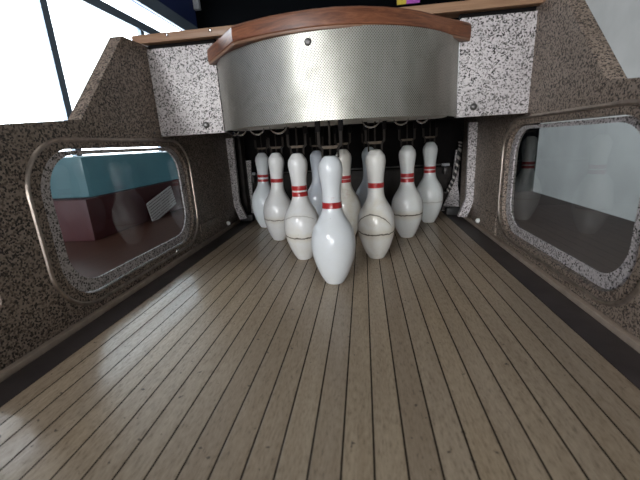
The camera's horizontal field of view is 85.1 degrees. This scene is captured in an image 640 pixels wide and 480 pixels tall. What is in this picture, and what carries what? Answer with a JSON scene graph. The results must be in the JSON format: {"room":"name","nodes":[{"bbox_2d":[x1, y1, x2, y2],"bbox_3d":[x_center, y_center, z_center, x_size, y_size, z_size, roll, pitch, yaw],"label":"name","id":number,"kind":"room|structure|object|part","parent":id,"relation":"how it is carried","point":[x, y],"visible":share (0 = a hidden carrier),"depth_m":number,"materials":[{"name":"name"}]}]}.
{"room":"sports facility","nodes":[
{"label":"sports facility","id":0,"kind":"room"},
{"bbox_2d":[0,36,240,370],"bbox_3d":[-0.399,0.305,0.447,0.025,1.212,1.842,-1,16,7],"label":"wall","id":1,"kind":"structure","parent":0,"point":[117,100],"depth_m":0.54,"materials":[{"name":"stone"}]},
{"bbox_2d":[25,137,198,305],"bbox_3d":[-0.366,-0.067,0.703,0.017,0.267,0.465,-1,16,7],"label":"window","id":2,"kind":"structure","parent":1,"relation":"in","point":[82,283],"depth_m":0.57,"materials":[{"name":"stone"}]},
{"bbox_2d":[0,220,240,382],"bbox_3d":[-0.392,0.177,0.383,0.010,0.009,1.791,-1,16,7],"label":"trim","id":3,"kind":"structure","parent":1,"relation":"attached to","point":[37,352],"depth_m":0.56,"materials":[{"name":"brown wood"}]},
{"bbox_2d":[0,218,255,406],"bbox_3d":[-0.366,0.181,0.414,0.052,0.018,1.855,-1,16,7],"label":"trim","id":4,"kind":"structure","parent":1,"relation":"attached to","point":[13,385],"depth_m":0.54,"materials":[{"name":"rubber"}]},
{"bbox_2d":[241,213,254,220],"bbox_3d":[-0.261,-0.082,1.258,0.048,0.025,0.034,-1,16,7],"label":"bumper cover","id":5,"kind":"object","parent":4,"relation":"on","point":[251,216],"visible":0.64,"depth_m":1.24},
{"bbox_2d":[200,207,235,241],"bbox_3d":[-0.311,-0.053,1.083,0.003,0.050,0.262,-1,16,7],"label":"trim","id":6,"kind":"structure","parent":1,"relation":"attached to","point":[211,227],"depth_m":1.05,"materials":[{"name":"laminate"}]},
{"bbox_2d":[226,138,247,218],"bbox_3d":[-0.281,-0.205,1.183,0.041,0.272,0.013,-1,16,7],"label":"trim","id":7,"kind":"structure","parent":1,"relation":"attached to","point":[230,143],"depth_m":1.18,"materials":[{"name":"stone"}]},
{"bbox_2d":[231,137,251,212],"bbox_3d":[-0.291,-0.219,1.253,0.053,0.292,0.040,-1,16,7],"label":"trim","id":8,"kind":"structure","parent":1,"relation":"attached to","point":[239,142],"depth_m":1.23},
{"bbox_2d":[246,160,252,212],"bbox_3d":[-0.257,-0.187,1.284,0.027,0.207,0.008,-1,16,7],"label":"trim","id":9,"kind":"structure","parent":1,"relation":"attached to","point":[248,163],"depth_m":1.27,"materials":[{"name":"laminate"}]},
{"bbox_2d":[131,0,545,46],"bbox_3d":[0.016,-0.428,0.687,0.816,0.017,0.042,-1,16,7],"label":"rail","id":10,"kind":"object","parent":1,"relation":"on","point":[449,9],"visible":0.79,"depth_m":0.65,"materials":[{"name":"brown wood"}]},
{"bbox_2d":[147,39,226,136],"bbox_3d":[-0.286,-0.323,0.750,0.148,0.185,0.024,-1,16,7],"label":"panel","id":11,"kind":"object","parent":10,"relation":"attached to","point":[186,88],"visible":0.91,"depth_m":0.74,"materials":[{"name":"stone"}]},
{"bbox_2d":[454,6,537,117],"bbox_3d":[0.335,-0.337,0.670,0.134,0.185,0.024,-1,16,7],"label":"panel","id":12,"kind":"object","parent":10,"relation":"attached to","point":[495,66],"visible":0.92,"depth_m":0.66,"materials":[{"name":"stone"}]},
{"bbox_2d":[130,0,197,30],"bbox_3d":[-2.583,-1.071,1.579,0.053,3.498,9.646,-1,16,7],"label":"wall","id":13,"kind":"structure","parent":0,"point":[184,8],"depth_m":5.34,"materials":[{"name":"blue paint"}]},
{"bbox_2d":[0,0,196,156],"bbox_3d":[-2.292,-1.859,3.829,0.082,2.133,4.690,-1,16,7],"label":"window","id":14,"kind":"structure","parent":13,"relation":"in","point":[50,50],"depth_m":3.16,"materials":[{"name":"white"}]},
{"bbox_3d":[-2.267,-1.859,3.826,0.032,2.133,4.690,-1,16,7],"label":"frame","id":15,"kind":"part","parent":14,"relation":"part of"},
{"bbox_2d":[0,210,639,479],"bbox_3d":[-0.007,0.160,0.406,0.662,0.016,1.934,-1,16,7],"label":"floor","id":16,"kind":"structure","parent":0,"point":[430,359],"depth_m":0.38,"materials":[{"name":"laminate"}]},
{"bbox_2d":[252,153,270,227],"bbox_3d":[-0.180,-0.157,1.110,0.081,0.236,0.081,7,19,33],"label":"pin","id":17,"kind":"object","parent":16,"relation":"on","point":[263,188],"visible":0.78,"depth_m":1.08,"materials":[{"name":"paint"}]},
{"bbox_2d":[263,153,290,240],"bbox_3d":[-0.116,-0.115,0.946,0.081,0.237,0.081,-1,16,8],"label":"pin","id":18,"kind":"object","parent":16,"relation":"on","point":[276,205],"visible":0.94,"depth_m":0.92,"materials":[{"name":"paint"}]},
{"bbox_2d":[284,153,318,259],"bbox_3d":[-0.043,-0.072,0.775,0.081,0.236,0.081,0,16,12],"label":"pin","id":19,"kind":"object","parent":16,"relation":"on","point":[300,219],"visible":0.94,"depth_m":0.75,"materials":[{"name":"paint"}]},
{"bbox_2d":[308,150,321,216],"bbox_3d":[-0.007,-0.159,1.084,0.081,0.234,0.081,-1,16,4],"label":"pin","id":20,"kind":"object","parent":16,"relation":"on","point":[314,191],"visible":0.52,"depth_m":1.06,"materials":[{"name":"paint"}]},
{"bbox_2d":[311,156,355,284],"bbox_3d":[0.023,-0.033,0.628,0.081,0.232,0.081,0,16,10],"label":"pin","id":21,"kind":"object","parent":16,"relation":"on","point":[333,242],"visible":1,"depth_m":0.60,"materials":[{"name":"paint"}]},
{"bbox_2d":[335,149,360,234],"bbox_3d":[0.067,-0.119,0.922,0.081,0.236,0.081,-1,16,13],"label":"pin","id":22,"kind":"object","parent":16,"relation":"on","point":[351,204],"visible":0.59,"depth_m":0.90,"materials":[{"name":"paint"}]},
{"bbox_2d":[356,147,372,206],"bbox_3d":[0.148,-0.163,1.064,0.081,0.235,0.081,0,16,4],"label":"pin","id":23,"kind":"object","parent":16,"relation":"on","point":[362,191],"visible":0.3,"depth_m":1.04,"materials":[{"name":"paint"}]},
{"bbox_2d":[358,149,394,258],"bbox_3d":[0.121,-0.075,0.753,0.081,0.236,0.081,-1,16,9],"label":"pin","id":24,"kind":"object","parent":16,"relation":"on","point":[376,218],"visible":1,"depth_m":0.73,"materials":[{"name":"paint"}]},
{"bbox_2d":[391,145,422,237],"bbox_3d":[0.225,-0.123,0.902,0.081,0.237,0.081,-1,16,9],"label":"pin","id":25,"kind":"object","parent":16,"relation":"on","point":[407,203],"visible":0.99,"depth_m":0.88,"materials":[{"name":"paint"}]},
{"bbox_2d":[417,142,442,222],"bbox_3d":[0.329,-0.171,1.048,0.081,0.240,0.081,-1,16,11],"label":"pin","id":26,"kind":"object","parent":16,"relation":"on","point":[429,188],"visible":0.93,"depth_m":1.02,"materials":[{"name":"paint"}]},
{"bbox_2d":[235,117,463,211],"bbox_3d":[0.114,0.014,1.371,0.822,1.219,0.016,-1,16,7],"label":"wall","id":27,"kind":"structure","parent":0,"point":[450,131],"depth_m":1.25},
{"bbox_2d":[227,116,458,132],"bbox_3d":[0.057,-0.344,0.992,0.768,0.019,0.526,-1,16,7],"label":"deck","id":28,"kind":"object","parent":27,"relation":"attached to","point":[447,117],"visible":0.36,"depth_m":1.17,"materials":[{"name":"black metal"}]},
{"bbox_2d":[252,130,267,153],"bbox_3d":[-0.182,-0.308,1.075,0.048,0.085,0.010,-1,16,7],"label":"hanger","id":29,"kind":"object","parent":28,"relation":"hanging from","point":[253,131],"visible":0.6,"depth_m":1.08,"materials":[{"name":"metal"}]},
{"bbox_2d":[265,128,283,153],"bbox_3d":[-0.117,-0.267,0.911,0.048,0.084,0.010,-1,16,7],"label":"hanger","id":30,"kind":"object","parent":28,"relation":"hanging from","point":[276,147],"visible":0.65,"depth_m":0.91,"materials":[{"name":"metal"}]},
{"bbox_3d":[-0.134,-0.266,0.914,0.009,0.084,0.006,-1,16,7],"label":"arm","id":31,"kind":"part","parent":30,"relation":"part of","materials":[{"name":"metal"}]},
{"bbox_3d":[-0.101,-0.267,0.909,0.009,0.084,0.006,-1,16,7],"label":"arm","id":32,"kind":"part","parent":30,"relation":"part of","materials":[{"name":"metal"}]},
{"bbox_2d":[307,126,323,151],"bbox_3d":[-0.012,-0.310,1.050,0.048,0.087,0.010,-1,16,7],"label":"hanger","id":33,"kind":"object","parent":28,"relation":"hanging from","point":[321,127],"visible":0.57,"depth_m":1.05,"materials":[{"name":"metal"}]},
{"bbox_2d":[207,6,470,130],"bbox_3d":[0.023,-0.306,0.651,0.520,0.165,0.208,-1,16,7],"label":"hood","id":34,"kind":"object","parent":28,"relation":"attached to","point":[352,64],"visible":0.98,"depth_m":0.57,"materials":[{"name":"metal"}]},
{"bbox_2d":[269,124,289,133],"bbox_3d":[-0.078,-0.209,0.654,0.044,0.021,0.008,-1,16,7],"label":"loop","id":35,"kind":"object","parent":34,"relation":"attached to","point":[288,124],"visible":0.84,"depth_m":0.65,"materials":[{"name":"metal"}]},
{"bbox_2d":[284,126,306,155],"bbox_3d":[-0.050,-0.218,0.744,0.048,0.072,0.010,-1,16,7],"label":"hanger","id":36,"kind":"object","parent":34,"relation":"hanging from","point":[297,146],"visible":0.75,"depth_m":0.74,"materials":[{"name":"metal"}]},
{"bbox_3d":[-0.067,-0.217,0.746,0.009,0.072,0.006,-1,16,7],"label":"arm","id":37,"kind":"part","parent":36,"relation":"part of","materials":[{"name":"metal"}]},
{"bbox_3d":[-0.050,-0.217,0.744,0.003,0.067,0.003,5,18,29],"label":"pull rod","id":38,"kind":"part","parent":36,"relation":"part of","materials":[{"name":"metal"}]},
{"bbox_3d":[-0.034,-0.218,0.741,0.009,0.072,0.006,-1,16,7],"label":"arm","id":39,"kind":"part","parent":36,"relation":"part of","materials":[{"name":"metal"}]},
{"bbox_2d":[315,119,342,157],"bbox_3d":[0.016,-0.179,0.596,0.048,0.075,0.010,-1,16,7],"label":"hanger","id":40,"kind":"object","parent":34,"relation":"hanging from","point":[340,122],"visible":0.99,"depth_m":0.59,"materials":[{"name":"metal"}]},
{"bbox_3d":[0.000,-0.179,0.598,0.009,0.075,0.006,-1,16,7],"label":"arm","id":41,"kind":"part","parent":40,"relation":"part of","materials":[{"name":"metal"}]},
{"bbox_3d":[0.016,-0.179,0.596,0.003,0.070,0.003,-7,16,-14],"label":"pull rod","id":42,"kind":"part","parent":40,"relation":"part of","materials":[{"name":"metal"}]},
{"bbox_3d":[0.017,-0.160,0.602,0.028,0.005,0.005,-1,16,7],"label":"cross plate","id":43,"kind":"part","parent":40,"relation":"part of","materials":[{"name":"gold metal"}]},
{"bbox_3d":[0.033,-0.179,0.594,0.009,0.075,0.006,-1,16,7],"label":"arm","id":44,"kind":"part","parent":40,"relation":"part of","materials":[{"name":"metal"}]},
{"bbox_3d":[0.024,-0.230,0.679,0.452,0.003,0.196,-1,16,7],"label":"underside plate","id":45,"kind":"part","parent":34,"relation":"part of","materials":[{"name":"grey metal"}]},
{"bbox_3d":[0.016,-0.363,0.610,0.520,0.032,0.160,-1,16,7],"label":"wooden moulding","id":46,"kind":"part","parent":34,"relation":"part of","materials":[{"name":"red wood"}]},
{"bbox_2d":[362,120,379,127],"bbox_3d":[0.092,-0.211,0.625,0.043,0.020,0.008,-1,16,7],"label":"loop","id":47,"kind":"object","parent":34,"relation":"attached to","point":[362,120],"visible":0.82,"depth_m":0.62,"materials":[{"name":"metal"}]},
{"bbox_2d":[363,121,386,151],"bbox_3d":[0.114,-0.221,0.721,0.048,0.073,0.010,-1,16,7],"label":"hanger","id":48,"kind":"object","parent":34,"relation":"hanging from","point":[384,123],"visible":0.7,"depth_m":0.72,"materials":[{"name":"metal"}]},
{"bbox_3d":[0.097,-0.220,0.724,0.009,0.073,0.006,-1,16,7],"label":"arm","id":49,"kind":"part","parent":48,"relation":"part of","materials":[{"name":"metal"}]},
{"bbox_3d":[0.114,-0.221,0.721,0.003,0.068,0.003,5,18,29],"label":"pull rod","id":50,"kind":"part","parent":48,"relation":"part of","materials":[{"name":"metal"}]},
{"bbox_3d":[0.115,-0.203,0.726,0.028,0.005,0.005,-1,16,7],"label":"cross plate","id":51,"kind":"part","parent":48,"relation":"part of","materials":[{"name":"gold metal"}]},
{"bbox_3d":[0.130,-0.221,0.719,0.009,0.073,0.006,-1,16,7],"label":"arm","id":52,"kind":"part","parent":48,"relation":"part of","materials":[{"name":"metal"}]},
{"bbox_2d":[332,124,351,150],"bbox_3d":[0.057,-0.270,0.889,0.048,0.084,0.010,-1,16,7],"label":"hanger","id":53,"kind":"object","parent":28,"relation":"hanging from","point":[349,125],"visible":0.59,"depth_m":0.89,"materials":[{"name":"metal"}]},
{"bbox_3d":[0.073,-0.271,0.887,0.009,0.084,0.006,-1,16,7],"label":"arm","id":54,"kind":"part","parent":53,"relation":"part of","materials":[{"name":"metal"}]},
{"bbox_2d":[360,122,376,147],"bbox_3d":[0.144,-0.314,1.030,0.048,0.085,0.010,-1,16,7],"label":"hanger","id":55,"kind":"object","parent":28,"relation":"hanging from","point":[361,124],"visible":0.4,"depth_m":1.03,"materials":[{"name":"metal"}]},
{"bbox_2d":[397,120,416,147],"bbox_3d":[0.217,-0.275,0.868,0.048,0.084,0.010,-1,16,7],"label":"hanger","id":56,"kind":"object","parent":28,"relation":"hanging from","point":[414,121],"visible":0.7,"depth_m":0.87,"materials":[{"name":"metal"}]},
{"bbox_3d":[0.201,-0.274,0.871,0.009,0.084,0.006,-1,16,7],"label":"arm","id":57,"kind":"part","parent":56,"relation":"part of","materials":[{"name":"metal"}]},
{"bbox_3d":[0.217,-0.274,0.869,0.003,0.078,0.003,5,18,29],"label":"pull rod","id":58,"kind":"part","parent":56,"relation":"part of","materials":[{"name":"metal"}]},
{"bbox_3d":[0.234,-0.275,0.866,0.009,0.084,0.006,-1,16,7],"label":"arm","id":59,"kind":"part","parent":56,"relation":"part of","materials":[{"name":"metal"}]},
{"bbox_2d":[422,118,438,143],"bbox_3d":[0.321,-0.323,1.015,0.048,0.081,0.010,-1,16,7],"label":"hanger","id":60,"kind":"object","parent":28,"relation":"hanging from","point":[437,119],"visible":0.72,"depth_m":1.01,"materials":[{"name":"metal"}]},
{"bbox_3d":[0.304,-0.322,1.017,0.009,0.081,0.006,-1,16,7],"label":"arm","id":61,"kind":"part","parent":60,"relation":"part of","materials":[{"name":"metal"}]},
{"bbox_3d":[0.321,-0.323,1.015,0.003,0.075,0.003,-7,16,-14],"label":"pull rod","id":62,"kind":"part","parent":60,"relation":"part of","materials":[{"name":"metal"}]},
{"bbox_2d":[252,163,449,182],"bbox_3d":[0.089,-0.238,1.241,0.714,0.037,0.021,-1,16,7],"label":"rod","id":63,"kind":"object","parent":27,"relation":"attached to","point":[445,169],"visible":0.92,"depth_m":1.21,"materials":[{"name":"metal"}]},
{"bbox_2d":[252,166,451,207],"bbox_3d":[0.101,-0.180,1.300,0.742,0.148,0.016,-1,16,7],"label":"trim","id":64,"kind":"structure","parent":27,"relation":"attached to","point":[392,177],"depth_m":1.27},
{"bbox_2d":[195,0,539,191],"bbox_3d":[0.772,-2.456,5.849,5.565,3.498,0.053,-1,16,7],"label":"wall","id":65,"kind":"structure","parent":0,"point":[213,13],"depth_m":5.71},
{"bbox_2d":[193,0,200,10],"bbox_3d":[-2.026,-3.913,5.708,0.095,0.252,0.080,-1,16,7],"label":"wall bracket","id":66,"kind":"object","parent":65,"relation":"attached to","point":[196,3],"visible":1,"depth_m":5.69,"materials":[{"name":"grey metal"}]},
{"bbox_2d":[397,0,419,4],"bbox_3d":[1.357,-3.851,5.342,0.344,0.398,0.016,-1,16,7],"label":"poster","id":67,"kind":"object","parent":65,"relation":"attached to","point":[399,2],"visible":1,"depth_m":5.39,"materials":[{"name":"multicoloured paper"}]},
{"bbox_2d":[460,0,639,339],"bbox_3d":[0.388,0.287,0.345,0.025,1.212,1.842,-1,16,7],"label":"wall","id":68,"kind":"structure","parent":0,"point":[575,65],"depth_m":0.56,"materials":[{"name":"stone"}]},
{"bbox_2d":[441,150,458,210],"bbox_3d":[0.453,-0.202,1.192,0.064,0.205,0.008,-1,16,7],"label":"trim","id":69,"kind":"structure","parent":68,"relation":"attached to","point":[452,199],"depth_m":1.20,"materials":[{"name":"stone"}]},
{"bbox_2d":[445,141,461,193],"bbox_3d":[0.446,-0.240,1.166,0.050,0.171,0.012,-1,16,7],"label":"cord","id":70,"kind":"object","parent":68,"relation":"hanging from","point":[459,151],"visible":1,"depth_m":1.16,"materials":[{"name":"grey metal"}]},
{"bbox_2d":[459,123,463,206],"bbox_3d":[0.482,-0.236,1.153,0.021,0.292,0.040,-1,16,7],"label":"trim","id":71,"kind":"structure","parent":68,"relation":"attached to","point":[463,123],"depth_m":1.16,"materials":[{"name":"black metal"}]},
{"bbox_2d":[457,122,477,216],"bbox_3d":[0.431,-0.201,1.019,0.041,0.272,0.013,-1,16,7],"label":"trim","id":72,"kind":"structure","parent":68,"relation":"attached to","point":[472,128],"depth_m":1.01,"materials":[{"name":"stone"}]},
{"bbox_2d":[472,203,496,235],"bbox_3d":[0.445,-0.060,0.949,0.003,0.050,0.188,-1,16,7],"label":"trim","id":73,"kind":"structure","parent":68,"relation":"attached to","point":[488,220],"depth_m":0.93,"materials":[{"name":"laminate"}]},
{"bbox_2d":[443,212,639,388],"bbox_3d":[0.343,0.165,0.323,0.052,0.018,1.855,-1,16,7],"label":"trim","id":74,"kind":"structure","parent":68,"relation":"attached to","point":[622,356],"depth_m":0.50,"materials":[{"name":"rubber"}]},
{"bbox_2d":[444,206,459,214],"bbox_3d":[0.444,-0.098,1.166,0.048,0.025,0.034,-1,16,7],"label":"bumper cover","id":75,"kind":"object","parent":74,"relation":"on","point":[454,210],"visible":0.83,"depth_m":1.15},
{"bbox_2d":[463,216,639,352],"bbox_3d":[0.360,0.160,0.286,0.010,0.009,1.791,-1,16,7],"label":"trim","id":76,"kind":"structure","parent":68,"relation":"attached to","point":[623,334],"depth_m":0.54,"materials":[{"name":"brown wood"}]},
{"bbox_2d":[497,99,639,306],"bbox_3d":[0.405,-0.084,0.603,0.017,0.267,0.465,-1,16,7],"label":"window","id":77,"kind":"structure","parent":68,"relation":"in","point":[613,280],"depth_m":0.54,"materials":[{"name":"stone"}]},
{"bbox_2d":[513,191,634,272],"bbox_3d":[0.302,0.562,1.690,5.565,0.026,9.646,-1,16,7],"label":"floor","id":78,"kind":"structure","parent":0,"point":[599,240],"depth_m":3.58,"materials":[{"name":"brown wood"}]},
{"bbox_2d":[64,208,184,277],"bbox_3d":[-0.750,0.350,1.190,0.755,0.766,1.776,-1,16,7],"label":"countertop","id":79,"kind":"structure","parent":78,"relation":"on","point":[90,259],"depth_m":0.93,"materials":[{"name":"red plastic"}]},
{"bbox_2d":[53,179,183,241],"bbox_3d":[-0.781,-0.136,1.291,0.371,0.119,0.636,-1,16,7],"label":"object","id":80,"kind":"structure","parent":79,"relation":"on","point":[94,218],"depth_m":1.03,"materials":[{"name":"red plastic"}]},
{"bbox_2d":[50,151,178,198],"bbox_3d":[-0.792,-0.248,1.260,0.363,0.114,0.583,-1,16,7],"label":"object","id":81,"kind":"structure","parent":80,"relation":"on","point":[89,175],"depth_m":1.05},
{"bbox_2d":[146,186,175,220],"bbox_3d":[-0.580,-0.133,1.281,0.003,0.113,0.185,-1,16,7],"label":"air vent","id":82,"kind":"object","parent":79,"relation":"on","point":[164,201],"visible":0.86,"depth_m":1.27,"materials":[{"name":"white metal"}]},
{"bbox_2d":[533,0,639,221],"bbox_3d":[2.987,-1.196,0.857,0.053,3.498,9.646,-1,16,7],"label":"wall","id":83,"kind":"structure","parent":0,"point":[592,166],"depth_m":4.15,"materials":[{"name":"paint"}]}
]}

